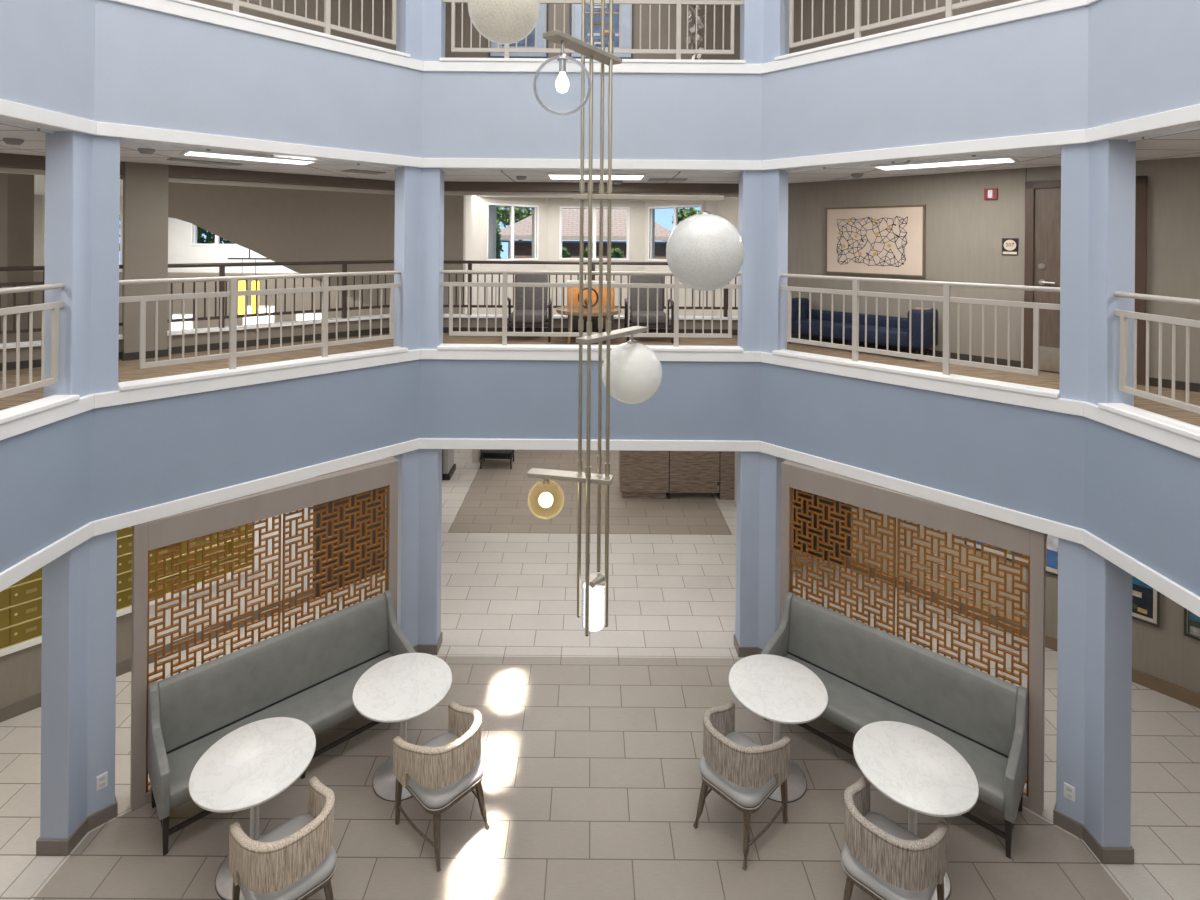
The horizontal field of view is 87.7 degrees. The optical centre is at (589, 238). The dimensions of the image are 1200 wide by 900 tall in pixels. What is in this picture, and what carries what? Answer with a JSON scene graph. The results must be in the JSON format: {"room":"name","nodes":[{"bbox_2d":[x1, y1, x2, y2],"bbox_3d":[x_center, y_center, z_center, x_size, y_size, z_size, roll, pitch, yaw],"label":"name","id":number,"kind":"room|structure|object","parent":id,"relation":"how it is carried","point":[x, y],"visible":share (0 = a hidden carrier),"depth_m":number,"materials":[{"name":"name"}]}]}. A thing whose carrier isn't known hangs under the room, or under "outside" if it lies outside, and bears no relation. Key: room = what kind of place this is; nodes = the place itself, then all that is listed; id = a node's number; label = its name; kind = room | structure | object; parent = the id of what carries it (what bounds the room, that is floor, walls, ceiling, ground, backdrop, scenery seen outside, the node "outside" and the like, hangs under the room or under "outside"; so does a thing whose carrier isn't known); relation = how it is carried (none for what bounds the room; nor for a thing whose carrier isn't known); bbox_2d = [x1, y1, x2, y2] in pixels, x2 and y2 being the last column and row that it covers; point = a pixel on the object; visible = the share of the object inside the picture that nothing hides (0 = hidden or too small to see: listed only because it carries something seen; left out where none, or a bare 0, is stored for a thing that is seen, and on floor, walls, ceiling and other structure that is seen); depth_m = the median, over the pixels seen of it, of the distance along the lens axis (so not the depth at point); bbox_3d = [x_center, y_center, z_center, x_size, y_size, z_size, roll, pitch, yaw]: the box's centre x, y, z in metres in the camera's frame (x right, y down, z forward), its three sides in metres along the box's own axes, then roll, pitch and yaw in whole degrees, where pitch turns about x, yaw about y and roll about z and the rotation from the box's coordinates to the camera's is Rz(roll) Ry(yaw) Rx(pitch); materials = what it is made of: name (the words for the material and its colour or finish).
{"room":"atrium lobby","nodes":[
{"label":"atrium lobby","id":0,"kind":"room"},
{"bbox_2d":[34,195,41,271],"bbox_3d":[-15.917,2.065,7.850,0.200,6.620,20.700,0,0,0],"label":"wall","id":1,"kind":"structure","parent":0,"point":[37,199],"depth_m":17.88,"materials":[{"name":"beige paint"}]},
{"bbox_2d":[0,506,312,707],"bbox_3d":[-6.606,4.018,7.191,0.150,2.860,6.649,0,0,45],"label":"wall","id":2,"kind":"structure","parent":0,"point":[214,586],"depth_m":8.26,"materials":[{"name":"white paint"}]},
{"bbox_2d":[0,521,257,656],"bbox_3d":[-6.102,3.692,7.552,3.870,2.000,0.050,0,0,-45],"label":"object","id":3,"kind":"object","parent":2,"relation":"attached to","point":[21,602],"visible":0.09,"depth_m":7.82,"materials":[{"name":"gold metal"}]},
{"bbox_2d":[0,591,312,722],"bbox_3d":[-6.559,5.369,7.133,6.649,0.160,0.015,0,0,-45],"label":"baseboard","id":4,"kind":"structure","parent":2,"relation":"attached to","point":[30,703],"depth_m":8.06,"materials":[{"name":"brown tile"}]},
{"bbox_2d":[41,196,296,272],"bbox_3d":[-9.342,2.117,18.100,12.950,6.620,0.200,0,0,0],"label":"wall","id":5,"kind":"structure","parent":0,"point":[180,249],"depth_m":18.00,"materials":[{"name":"white paint"}]},
{"bbox_2d":[33,271,384,340],"bbox_3d":[-9.375,3.201,17.775,12.900,4.450,0.350,0,0,0],"label":"wall","id":6,"kind":"structure","parent":0,"point":[38,275],"depth_m":17.60,"materials":[{"name":"beige paint"}]},
{"bbox_2d":[168,182,465,313],"bbox_3d":[-5.532,2.157,12.100,6.170,6.600,0.200,0,0,0],"label":"wall","id":7,"kind":"structure","parent":0,"point":[277,224],"depth_m":12.00,"materials":[{"name":"beige paint"}]},
{"bbox_2d":[313,486,384,596],"bbox_3d":[-3.643,4.042,10.649,0.683,2.860,2.542,0,0,16],"label":"wall","id":8,"kind":"structure","parent":0,"point":[374,490],"depth_m":9.87,"materials":[{"name":"beige paint"}]},
{"bbox_2d":[0,318,737,370],"bbox_3d":[-3.461,1.378,7.130,13.677,0.250,4.304,0,0,-42],"label":"curb","id":9,"kind":"object","parent":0,"point":[251,334],"visible":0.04,"depth_m":9.20,"materials":[{"name":"beige paint"}]},
{"bbox_2d":[465,195,496,462],"bbox_3d":[-2.792,2.168,15.100,0.150,6.620,5.800,0,0,0],"label":"wall","id":10,"kind":"structure","parent":0,"point":[472,242],"depth_m":14.73,"materials":[{"name":"beige paint"}]},
{"bbox_2d":[0,153,738,196],"bbox_3d":[-4.228,-0.873,5.572,5.885,0.160,16.211,0,0,38],"label":"trim","id":11,"kind":"structure","parent":10,"relation":"attached to","point":[7,160],"depth_m":9.63,"materials":[{"name":"brown paint"}]},
{"bbox_2d":[478,197,547,462],"bbox_3d":[-2.016,2.174,16.217,0.200,6.620,2.301,0,0,42],"label":"wall","id":12,"kind":"structure","parent":0,"point":[542,202],"depth_m":16.01,"materials":[{"name":"beige paint"}]},
{"bbox_2d":[486,203,538,260],"bbox_3d":[-2.004,-0.171,16.121,0.120,1.450,1.730,0,0,42],"label":"window","id":13,"kind":"structure","parent":12,"relation":"in","point":[511,258],"depth_m":16.10,"materials":[{"name":"white paint"}]},
{"bbox_2d":[547,197,644,314],"bbox_3d":[0.153,2.191,17.100,2.640,6.620,0.200,0,0,0],"label":"wall","id":14,"kind":"structure","parent":0,"point":[637,208],"depth_m":17.00,"materials":[{"name":"beige paint"}]},
{"bbox_2d":[559,206,629,259],"bbox_3d":[0.121,-0.154,17.040,1.900,1.450,0.120,0,0,0],"label":"window","id":15,"kind":"structure","parent":14,"relation":"in","point":[561,207],"depth_m":16.98,"materials":[{"name":"white paint"}]},
{"bbox_2d":[0,449,1199,899],"bbox_3d":[-0.044,5.573,8.500,32.000,0.153,22.000,0,0,0],"label":"floor","id":16,"kind":"structure","parent":0,"point":[591,782],"depth_m":6.48,"materials":[{"name":"beige tile"}]},
{"bbox_2d":[36,530,117,855],"bbox_3d":[-4.677,4.063,5.820,0.436,2.800,0.576,0,0,0],"label":"column","id":17,"kind":"structure","parent":16,"relation":"on","point":[78,670],"depth_m":5.65,"materials":[{"name":"blue paint"}]},
{"bbox_2d":[189,717,315,899],"bbox_3d":[-2.924,5.004,5.450,0.974,0.941,0.974,0,0,0],"label":"cafe table","id":18,"kind":"object","parent":16,"relation":"on","point":[254,763],"visible":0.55,"depth_m":5.38,"materials":[{"name":"white stone"}]},
{"bbox_2d":[130,456,397,810],"bbox_3d":[-3.498,4.102,7.000,2.670,2.735,0.370,0,0,-43],"label":"lattice screen","id":19,"kind":"object","parent":16,"relation":"on","point":[366,477],"visible":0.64,"depth_m":6.68,"materials":[{"name":"beige laminate"}]},
{"bbox_2d":[147,590,415,855],"bbox_3d":[-3.123,4.883,6.583,2.440,1.179,0.740,0,0,-43],"label":"banquette","id":20,"kind":"object","parent":16,"relation":"on","point":[309,673],"visible":0.73,"depth_m":6.54,"materials":[{"name":"grey leather"}]},
{"bbox_2d":[229,777,336,899],"bbox_3d":[-2.404,4.999,4.963,0.686,0.975,0.713,0,0,-43],"label":"barrel chair","id":21,"kind":"object","parent":16,"relation":"on","point":[297,859],"visible":1,"depth_m":4.78,"materials":[{"name":"beige fabric"}]},
{"bbox_2d":[352,653,451,801],"bbox_3d":[-1.909,5.012,6.385,0.974,0.941,0.974,0,0,38],"label":"cafe table","id":22,"kind":"object","parent":16,"relation":"on","point":[401,688],"visible":0.67,"depth_m":6.33,"materials":[{"name":"white stone"}]},
{"bbox_2d":[393,449,441,654],"bbox_3d":[-2.318,4.082,8.278,0.638,2.800,0.470,0,0,0],"label":"column","id":23,"kind":"structure","parent":16,"relation":"on","point":[420,470],"depth_m":8.24,"materials":[{"name":"blue paint"}]},
{"bbox_2d":[393,702,489,871],"bbox_3d":[-1.373,5.007,5.854,0.713,0.975,0.686,0,0,43],"label":"barrel chair","id":24,"kind":"object","parent":16,"relation":"on","point":[439,773],"visible":1,"depth_m":5.64,"materials":[{"name":"beige wicker"}]},
{"bbox_2d":[30,655,1131,899],"bbox_3d":[-0.043,5.495,2.866,9.164,0.003,10.732,0,0,0],"label":"trim","id":25,"kind":"structure","parent":16,"relation":"on","point":[1025,808],"depth_m":5.96,"materials":[{"name":"grey ceramic"}]},
{"bbox_2d":[619,450,734,499],"bbox_3d":[1.891,4.932,13.590,2.620,1.160,0.780,0,0,0],"label":"reception desk","id":26,"kind":"object","parent":16,"relation":"on","point":[642,474],"visible":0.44,"depth_m":13.23,"materials":[{"name":"brown wood"}]},
{"bbox_2d":[693,701,790,869],"bbox_3d":[1.414,5.029,5.889,0.713,0.975,0.686,0,0,-44],"label":"barrel chair","id":27,"kind":"object","parent":16,"relation":"on","point":[745,773],"visible":1,"depth_m":5.68,"materials":[{"name":"beige fabric"}]},
{"bbox_2d":[734,451,785,657],"bbox_3d":[2.284,4.118,8.278,0.638,2.800,0.470,0,0,0],"label":"column","id":28,"kind":"structure","parent":16,"relation":"on","point":[758,482],"depth_m":8.24,"materials":[{"name":"blue paint"}]},
{"bbox_2d":[729,654,827,802],"bbox_3d":[1.915,5.042,6.405,0.974,0.941,0.974,0,0,-30],"label":"cafe table","id":29,"kind":"object","parent":16,"relation":"on","point":[777,689],"visible":0.67,"depth_m":6.33,"materials":[{"name":"white stone"}]},
{"bbox_2d":[761,592,1027,858],"bbox_3d":[3.096,4.932,6.613,2.440,1.179,0.740,0,0,43],"label":"banquette","id":30,"kind":"object","parent":16,"relation":"on","point":[869,674],"visible":0.72,"depth_m":6.55,"materials":[{"name":"grey leather"}]},
{"bbox_2d":[841,775,948,899],"bbox_3d":[2.410,5.037,5.019,0.686,0.975,0.713,0,0,44],"label":"barrel chair","id":31,"kind":"object","parent":16,"relation":"on","point":[882,858],"visible":1,"depth_m":4.83,"materials":[{"name":"beige fabric"}]},
{"bbox_2d":[780,459,1047,815],"bbox_3d":[3.484,4.157,7.029,2.670,2.735,0.370,0,0,42],"label":"lattice screen","id":32,"kind":"object","parent":16,"relation":"on","point":[798,476],"visible":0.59,"depth_m":6.68,"materials":[{"name":"beige laminate"}]},
{"bbox_2d":[853,721,978,899],"bbox_3d":[2.820,5.049,5.460,0.974,0.941,0.974,0,0,-26],"label":"cafe table","id":33,"kind":"object","parent":16,"relation":"on","point":[913,767],"visible":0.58,"depth_m":5.40,"materials":[{"name":"white stone"}]},
{"bbox_2d":[1053,538,1133,863],"bbox_3d":[4.612,4.136,5.820,0.436,2.800,0.576,0,0,0],"label":"column","id":34,"kind":"structure","parent":16,"relation":"on","point":[1094,642],"depth_m":5.64,"materials":[{"name":"blue paint"}]},
{"bbox_2d":[0,0,1199,160],"bbox_3d":[0.013,-1.640,2.960,9.540,1.280,10.920,0,0,0],"label":"wall","id":35,"kind":"structure","parent":0,"point":[1102,62],"depth_m":6.73,"materials":[{"name":"blue paint"}]},
{"bbox_2d":[170,0,410,57],"bbox_3d":[-3.425,-2.365,7.032,0.225,0.045,3.009,0,0,44],"label":"trim","id":36,"kind":"structure","parent":35,"relation":"attached to","point":[187,2],"depth_m":6.93,"materials":[{"name":"white paint"}]},
{"bbox_2d":[217,0,395,44],"bbox_3d":[-3.451,-2.883,7.062,0.052,0.991,3.140,0,0,44],"label":"guard railing","id":37,"kind":"object","parent":36,"relation":"on","point":[326,24],"visible":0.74,"depth_m":7.40,"materials":[{"name":"beige metal"}]},
{"bbox_2d":[439,58,745,63],"bbox_3d":[0.033,-2.337,8.287,4.010,0.045,0.225,0,0,0],"label":"trim","id":38,"kind":"structure","parent":35,"relation":"attached to","point":[440,59],"depth_m":8.18,"materials":[{"name":"white paint"}]},
{"bbox_2d":[443,0,742,58],"bbox_3d":[0.038,-2.856,8.330,4.185,0.991,0.052,0,0,0],"label":"guard railing","id":39,"kind":"object","parent":38,"relation":"on","point":[506,50],"visible":0.74,"depth_m":8.31,"materials":[{"name":"beige metal"}]},
{"bbox_2d":[0,99,1199,171],"bbox_3d":[0.008,-0.983,2.970,9.580,0.125,10.940,0,0,0],"label":"trim","id":40,"kind":"structure","parent":35,"relation":"attached to","point":[10,111],"depth_m":6.61,"materials":[{"name":"white paint"}]},
{"bbox_2d":[108,0,1098,73],"bbox_3d":[0.018,-2.250,2.970,9.580,0.130,10.940,0,0,0],"label":"trim","id":41,"kind":"structure","parent":35,"relation":"attached to","point":[1044,7],"depth_m":7.25,"materials":[{"name":"white paint"}]},
{"bbox_2d":[396,0,445,60],"bbox_3d":[-2.254,-3.523,8.283,0.593,2.390,0.425,0,0,0],"label":"column","id":42,"kind":"structure","parent":41,"relation":"on","point":[420,24],"depth_m":8.23,"materials":[{"name":"blue paint"}]},
{"bbox_2d":[740,0,789,63],"bbox_3d":[2.339,-3.487,8.283,0.593,2.390,0.425,0,0,0],"label":"column","id":43,"kind":"structure","parent":41,"relation":"on","point":[764,24],"depth_m":8.24,"materials":[{"name":"blue paint"}]},
{"bbox_2d":[775,0,1043,60],"bbox_3d":[3.478,-2.310,7.031,0.225,0.045,2.989,0,0,-43],"label":"trim","id":44,"kind":"structure","parent":35,"relation":"attached to","point":[1023,2],"depth_m":6.81,"materials":[{"name":"white paint"}]},
{"bbox_2d":[789,0,992,47],"bbox_3d":[3.511,-2.828,7.062,0.052,0.991,3.120,0,0,-43],"label":"guard railing","id":45,"kind":"object","parent":44,"relation":"on","point":[948,9],"visible":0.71,"depth_m":7.38,"materials":[{"name":"beige metal"}]},
{"bbox_2d":[0,359,1199,596],"bbox_3d":[-0.017,2.100,2.960,9.540,1.200,10.920,0,0,0],"label":"wall","id":46,"kind":"structure","parent":0,"point":[1140,496],"depth_m":6.62,"materials":[{"name":"blue paint"}]},
{"bbox_2d":[0,395,79,423],"bbox_3d":[-4.649,1.406,1.625,0.225,0.045,7.870,0,0,0],"label":"trim","id":47,"kind":"structure","parent":46,"relation":"attached to","point":[23,410],"depth_m":5.18,"materials":[{"name":"white paint"}]},
{"bbox_2d":[0,283,64,397],"bbox_3d":[-4.687,0.887,1.567,0.052,0.991,8.134,0,0,0],"label":"guard railing","id":48,"kind":"object","parent":47,"relation":"on","point":[54,306],"visible":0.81,"depth_m":5.24,"materials":[{"name":"beige metal"}]},
{"bbox_2d":[118,346,407,390],"bbox_3d":[-3.455,1.415,7.032,0.225,0.045,3.009,0,0,44],"label":"trim","id":49,"kind":"structure","parent":46,"relation":"attached to","point":[166,380],"depth_m":6.73,"materials":[{"name":"white paint"}]},
{"bbox_2d":[119,270,400,368],"bbox_3d":[-3.481,0.897,7.062,0.052,0.991,3.140,0,0,44],"label":"guard railing","id":50,"kind":"object","parent":49,"relation":"on","point":[232,293],"visible":0.91,"depth_m":6.78,"materials":[{"name":"beige metal"}]},
{"bbox_2d":[437,344,742,351],"bbox_3d":[0.004,1.443,8.287,4.010,0.045,0.225,0,0,0],"label":"trim","id":51,"kind":"structure","parent":46,"relation":"attached to","point":[541,347],"depth_m":8.18,"materials":[{"name":"white paint"}]},
{"bbox_2d":[440,270,740,346],"bbox_3d":[0.008,0.924,8.330,4.185,0.991,0.052,0,0,0],"label":"guard railing","id":52,"kind":"object","parent":51,"relation":"on","point":[505,284],"visible":0.79,"depth_m":8.31,"materials":[{"name":"beige metal"}]},
{"bbox_2d":[0,438,1199,616],"bbox_3d":[-0.021,2.702,2.970,9.580,0.135,10.940,0,0,0],"label":"trim","id":53,"kind":"structure","parent":46,"relation":"attached to","point":[10,576],"depth_m":6.62,"materials":[{"name":"white paint"}]},
{"bbox_2d":[0,349,1199,457],"bbox_3d":[-0.012,1.530,2.970,9.580,0.130,10.940,0,0,0],"label":"trim","id":54,"kind":"structure","parent":46,"relation":"attached to","point":[1175,441],"depth_m":6.56,"materials":[{"name":"white paint"}]},
{"bbox_2d":[44,131,119,397],"bbox_3d":[-4.651,0.229,5.816,0.391,2.410,0.531,0,0,0],"label":"column","id":55,"kind":"structure","parent":54,"relation":"on","point":[82,171],"depth_m":5.67,"materials":[{"name":"blue paint"}]},
{"bbox_2d":[394,166,443,349],"bbox_3d":[-2.284,0.247,8.283,0.593,2.410,0.425,0,0,0],"label":"column","id":56,"kind":"structure","parent":54,"relation":"on","point":[419,192],"depth_m":8.23,"materials":[{"name":"blue paint"}]},
{"bbox_2d":[738,169,787,352],"bbox_3d":[2.309,0.283,8.283,0.593,2.410,0.425,0,0,0],"label":"column","id":57,"kind":"structure","parent":54,"relation":"on","point":[763,195],"depth_m":8.22,"materials":[{"name":"blue paint"}]},
{"bbox_2d":[1059,139,1135,405],"bbox_3d":[4.647,0.301,5.816,0.391,2.410,0.531,0,0,0],"label":"column","id":58,"kind":"structure","parent":54,"relation":"on","point":[1098,179],"depth_m":5.67,"materials":[{"name":"blue paint"}]},
{"bbox_2d":[772,349,1058,397],"bbox_3d":[3.448,1.470,7.031,0.225,0.045,2.989,0,0,-43],"label":"trim","id":59,"kind":"structure","parent":46,"relation":"attached to","point":[1020,388],"depth_m":6.73,"materials":[{"name":"white paint"}]},
{"bbox_2d":[780,273,1059,375],"bbox_3d":[3.481,0.952,7.062,0.052,0.991,3.120,0,0,-43],"label":"guard railing","id":60,"kind":"object","parent":59,"relation":"on","point":[946,298],"visible":0.91,"depth_m":6.82,"materials":[{"name":"beige metal"}]},
{"bbox_2d":[1098,403,1199,440],"bbox_3d":[4.626,1.479,1.625,0.225,0.045,7.870,0,0,0],"label":"trim","id":61,"kind":"structure","parent":46,"relation":"attached to","point":[1185,429],"depth_m":5.07,"materials":[{"name":"white paint"}]},
{"bbox_2d":[1114,291,1199,413],"bbox_3d":[4.673,0.961,1.567,0.052,0.991,8.134,0,0,0],"label":"guard railing","id":62,"kind":"object","parent":61,"relation":"on","point":[1124,315],"visible":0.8,"depth_m":5.16,"materials":[{"name":"beige metal"}]},
{"bbox_2d":[0,120,1199,183],"bbox_3d":[0.607,-0.925,3.790,15.200,0.060,12.580,0,0,0],"label":"ceiling","id":63,"kind":"structure","parent":0,"point":[1184,143],"depth_m":7.68,"materials":[{"name":"tile"}]},
{"bbox_2d":[179,149,318,164],"bbox_3d":[-3.843,-0.920,7.100,1.320,0.020,0.460,0,0,-42],"label":"recessed light","id":64,"kind":"object","parent":63,"relation":"in","point":[197,153],"visible":1,"depth_m":7.04,"materials":[{"name":"white plastic"}]},
{"bbox_2d":[185,152,311,163],"bbox_3d":[-3.843,-0.923,7.100,1.260,0.010,0.400,0,0,-42],"label":"diffuser","id":65,"kind":"object","parent":64,"relation":"attached to","point":[222,155],"depth_m":7.05,"materials":[{"name":"white plastic"}]},
{"bbox_2d":[546,173,645,179],"bbox_3d":[0.087,-0.889,8.950,1.380,0.020,0.700,0,0,0],"label":"recessed light","id":66,"kind":"object","parent":63,"relation":"in","point":[552,176],"visible":1,"depth_m":8.90,"materials":[{"name":"white plastic"}]},
{"bbox_2d":[871,156,1018,170],"bbox_3d":[4.027,-0.858,7.150,1.400,0.020,0.500,0,0,42],"label":"recessed light","id":67,"kind":"object","parent":63,"relation":"in","point":[1002,159],"visible":1,"depth_m":7.08,"materials":[{"name":"white plastic"}]},
{"bbox_2d":[0,333,1199,426],"bbox_3d":[0.588,1.595,3.790,15.200,0.120,12.580,0,0,0],"label":"floor","id":68,"kind":"structure","parent":0,"point":[129,370],"depth_m":7.63,"materials":[{"name":"brown carpet"}]},
{"bbox_2d":[0,173,33,343],"bbox_3d":[-8.067,2.137,8.600,0.440,6.600,0.400,0,0,0],"label":"column","id":69,"kind":"structure","parent":68,"relation":"on","point":[16,190],"depth_m":8.53,"materials":[{"name":"beige paint"}]},
{"bbox_2d":[122,162,168,360],"bbox_3d":[-5.622,0.261,7.900,0.470,2.450,0.350,0,0,-41],"label":"column","id":70,"kind":"structure","parent":68,"relation":"on","point":[145,185],"depth_m":7.78,"materials":[{"name":"beige paint"}]},
{"bbox_2d":[507,274,551,341],"bbox_3d":[-0.928,1.037,9.565,0.732,0.977,0.762,0,0,0],"label":"armchair","id":71,"kind":"object","parent":68,"relation":"on","point":[519,278],"visible":0.76,"depth_m":9.76,"materials":[{"name":"grey fabric"}]},
{"bbox_2d":[509,310,547,322],"bbox_3d":[-0.929,1.178,9.525,0.540,0.150,0.550,0,0,0],"label":"seat cushion","id":72,"kind":"object","parent":71,"relation":"on","point":[518,313],"depth_m":9.26,"materials":[{"name":"grey fabric"}]},
{"bbox_2d":[567,280,614,331],"bbox_3d":[0.011,1.095,9.860,0.760,0.870,0.200,0,0,0],"label":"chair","id":73,"kind":"object","parent":68,"relation":"on","point":[575,290],"visible":0.36,"depth_m":9.77,"materials":[{"name":"orange fabric"}]},
{"bbox_2d":[624,275,673,342],"bbox_3d":[0.892,1.051,9.565,0.732,0.977,0.762,0,0,0],"label":"armchair","id":74,"kind":"object","parent":68,"relation":"on","point":[634,279],"visible":0.81,"depth_m":9.75,"materials":[{"name":"grey fabric"}]},
{"bbox_2d":[789,297,937,361],"bbox_3d":[3.692,1.223,8.741,0.520,0.672,2.020,0,0,-43],"label":"sofa","id":75,"kind":"object","parent":68,"relation":"on","point":[804,304],"visible":0.63,"depth_m":8.52,"materials":[{"name":"blue fabric"}]},
{"bbox_2d":[190,0,1021,59],"bbox_3d":[0.627,-3.495,3.975,15.500,2.500,12.950,0,0,0],"label":"wall","id":76,"kind":"structure","parent":0,"point":[277,4],"depth_m":9.97,"materials":[{"name":"brown paint"}]},
{"bbox_2d":[488,4,548,57],"bbox_3d":[-1.172,-3.569,10.280,0.980,1.200,0.040,0,0,0],"label":"framed picture","id":77,"kind":"object","parent":76,"relation":"attached to","point":[540,24],"visible":0.16,"depth_m":10.28},
{"bbox_2d":[502,28,534,45],"bbox_3d":[-1.172,-3.569,10.278,0.549,0.800,0.005,0,0,0],"label":"print","id":78,"kind":"object","parent":77,"relation":"attached to","point":[531,37],"depth_m":10.28},
{"bbox_2d":[570,4,632,58],"bbox_3d":[0.188,-3.559,10.280,1.040,1.200,0.040,0,0,0],"label":"framed picture","id":79,"kind":"object","parent":76,"relation":"attached to","point":[578,7],"visible":0.61,"depth_m":10.28},
{"bbox_2d":[585,4,618,46],"bbox_3d":[0.188,-3.559,10.278,0.582,0.800,0.005,0,0,0],"label":"print","id":80,"kind":"object","parent":79,"relation":"attached to","point":[597,7],"depth_m":10.28},
{"bbox_2d":[645,201,717,315],"bbox_3d":[2.352,2.208,16.167,0.200,6.620,2.415,0,0,-42],"label":"wall","id":81,"kind":"structure","parent":0,"point":[712,206],"depth_m":16.05,"materials":[{"name":"beige paint"}]},
{"bbox_2d":[717,197,738,501],"bbox_3d":[3.158,2.215,12.825,0.150,6.620,4.850,0,0,0],"label":"wall","id":82,"kind":"structure","parent":0,"point":[728,209],"depth_m":13.56,"materials":[{"name":"beige paint"}]},
{"bbox_2d":[787,183,797,297],"bbox_3d":[3.998,0.336,9.200,2.000,2.450,2.000,0,0,0],"label":"wall","id":83,"kind":"structure","parent":0,"point":[792,187],"depth_m":9.80,"materials":[{"name":"grey paint"}]},
{"bbox_2d":[0,314,737,348],"bbox_3d":[-3.465,1.235,7.135,13.747,0.035,4.388,0,0,-42],"label":"trim","id":84,"kind":"structure","parent":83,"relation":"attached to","point":[317,321],"depth_m":9.18,"materials":[{"name":"white paint"}]},
{"bbox_2d":[0,260,393,333],"bbox_3d":[-5.107,0.764,8.409,5.129,0.881,0.056,0,0,-42],"label":"guard railing","id":85,"kind":"object","parent":84,"relation":"on","point":[222,284],"visible":0.47,"depth_m":8.56,"materials":[{"name":"brown metal"}]},
{"bbox_2d":[443,260,737,316],"bbox_3d":[-0.078,0.804,10.140,6.043,0.881,0.052,0,0,0],"label":"guard railing","id":86,"kind":"object","parent":84,"relation":"on","point":[469,262],"visible":0.25,"depth_m":10.13,"materials":[{"name":"brown metal"}]},
{"bbox_2d":[797,157,1199,382],"bbox_3d":[5.146,0.345,7.792,0.150,2.450,6.220,0,0,-43],"label":"wall","id":87,"kind":"structure","parent":0,"point":[965,231],"depth_m":7.86,"materials":[{"name":"beige paint"}]},
{"bbox_2d":[825,205,925,277],"bbox_3d":[4.012,0.024,8.873,0.045,0.975,1.390,0,0,-43],"label":"framed picture","id":88,"kind":"object","parent":87,"relation":"attached to","point":[868,240],"visible":1,"depth_m":8.82,"materials":[{"name":"beige paper"}]},
{"bbox_2d":[791,333,1023,367],"bbox_3d":[4.111,1.517,8.778,0.012,0.090,3.340,0,0,-43],"label":"baseboard","id":89,"kind":"structure","parent":87,"relation":"attached to","point":[1013,363],"depth_m":8.33,"materials":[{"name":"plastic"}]},
{"bbox_2d":[1024,176,1147,385],"bbox_3d":[5.622,0.444,7.138,0.101,2.260,1.100,0,0,-43],"label":"door","id":90,"kind":"structure","parent":87,"relation":"in","point":[1042,198],"depth_m":7.36,"materials":[{"name":"brown wood"}]},
{"bbox_2d":[842,504,1199,693],"bbox_3d":[6.521,4.121,8.294,0.162,2.860,7.200,0,0,-43],"label":"wall","id":91,"kind":"structure","parent":0,"point":[1164,652],"depth_m":8.67,"materials":[{"name":"beige paint"}]},
{"bbox_2d":[964,535,1057,575],"bbox_3d":[6.012,4.002,8.708,0.045,1.050,1.400,0,0,-43],"label":"framed picture","id":92,"kind":"object","parent":91,"relation":"attached to","point":[1051,541],"visible":0.16,"depth_m":8.48,"materials":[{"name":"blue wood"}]},
{"bbox_2d":[969,539,1056,568],"bbox_3d":[6.014,3.987,8.709,0.003,0.920,1.300,0,0,-43],"label":"print","id":93,"kind":"object","parent":92,"relation":"attached to","point":[1051,544],"depth_m":8.48},
{"bbox_2d":[842,557,1199,708],"bbox_3d":[6.450,5.471,8.238,0.025,0.160,7.200,0,0,-43],"label":"baseboard","id":94,"kind":"structure","parent":91,"relation":"attached to","point":[1182,694],"depth_m":8.44,"materials":[{"name":"brown wood"}]},
{"bbox_2d":[1132,576,1159,627],"bbox_3d":[6.750,4.463,7.909,0.045,0.580,0.680,0,0,-43],"label":"framed picture","id":95,"kind":"object","parent":91,"relation":"attached to","point":[1145,599],"visible":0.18,"depth_m":7.75,"materials":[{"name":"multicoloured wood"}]},
{"bbox_2d":[1132,583,1152,618],"bbox_3d":[6.752,4.458,7.910,0.003,0.450,0.560,0,0,-43],"label":"print","id":96,"kind":"object","parent":95,"relation":"attached to","point":[1142,593],"depth_m":7.78},
{"bbox_3d":[0.048,-6.050,8.450,32.000,0.200,21.900,0,0,0],"label":"ceiling","id":97,"kind":"structure","parent":0,"visible":0},
{"bbox_2d":[468,0,744,635],"bbox_3d":[0.118,-1.710,4.062,1.753,8.478,0.924,0,0,-16],"label":"pendant chandelier","id":98,"kind":"object","parent":97,"relation":"hanging from","point":[705,251],"visible":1,"depth_m":4.02,"materials":[{"name":"beige metal"}]},
{"bbox_3d":[3.695,4.099,11.418,1.054,2.860,1.064,0,0,0],"label":"wall","id":99,"kind":"structure","parent":0,"visible":0},
{"bbox_2d":[793,489,842,564],"bbox_3d":[3.895,4.381,10.976,0.060,2.300,1.100,0,0,-43],"label":"door","id":100,"kind":"structure","parent":99,"relation":"in","point":[799,494],"depth_m":10.86,"materials":[{"name":"brown wood"}]},
{"label":"outside","id":101,"kind":"structure","parent":0,"visible":0},
{"bbox_3d":[-0.044,5.600,39.800,80.000,0.200,40.400,0,0,0],"label":"ground","id":102,"kind":"structure","parent":101,"visible":0},
{"bbox_2d":[499,209,671,258],"bbox_3d":[-0.164,1.824,27.620,7.600,7.350,6.960,0,0,0],"label":"house","id":103,"kind":"structure","parent":102,"relation":"on","point":[570,218],"depth_m":24.50,"materials":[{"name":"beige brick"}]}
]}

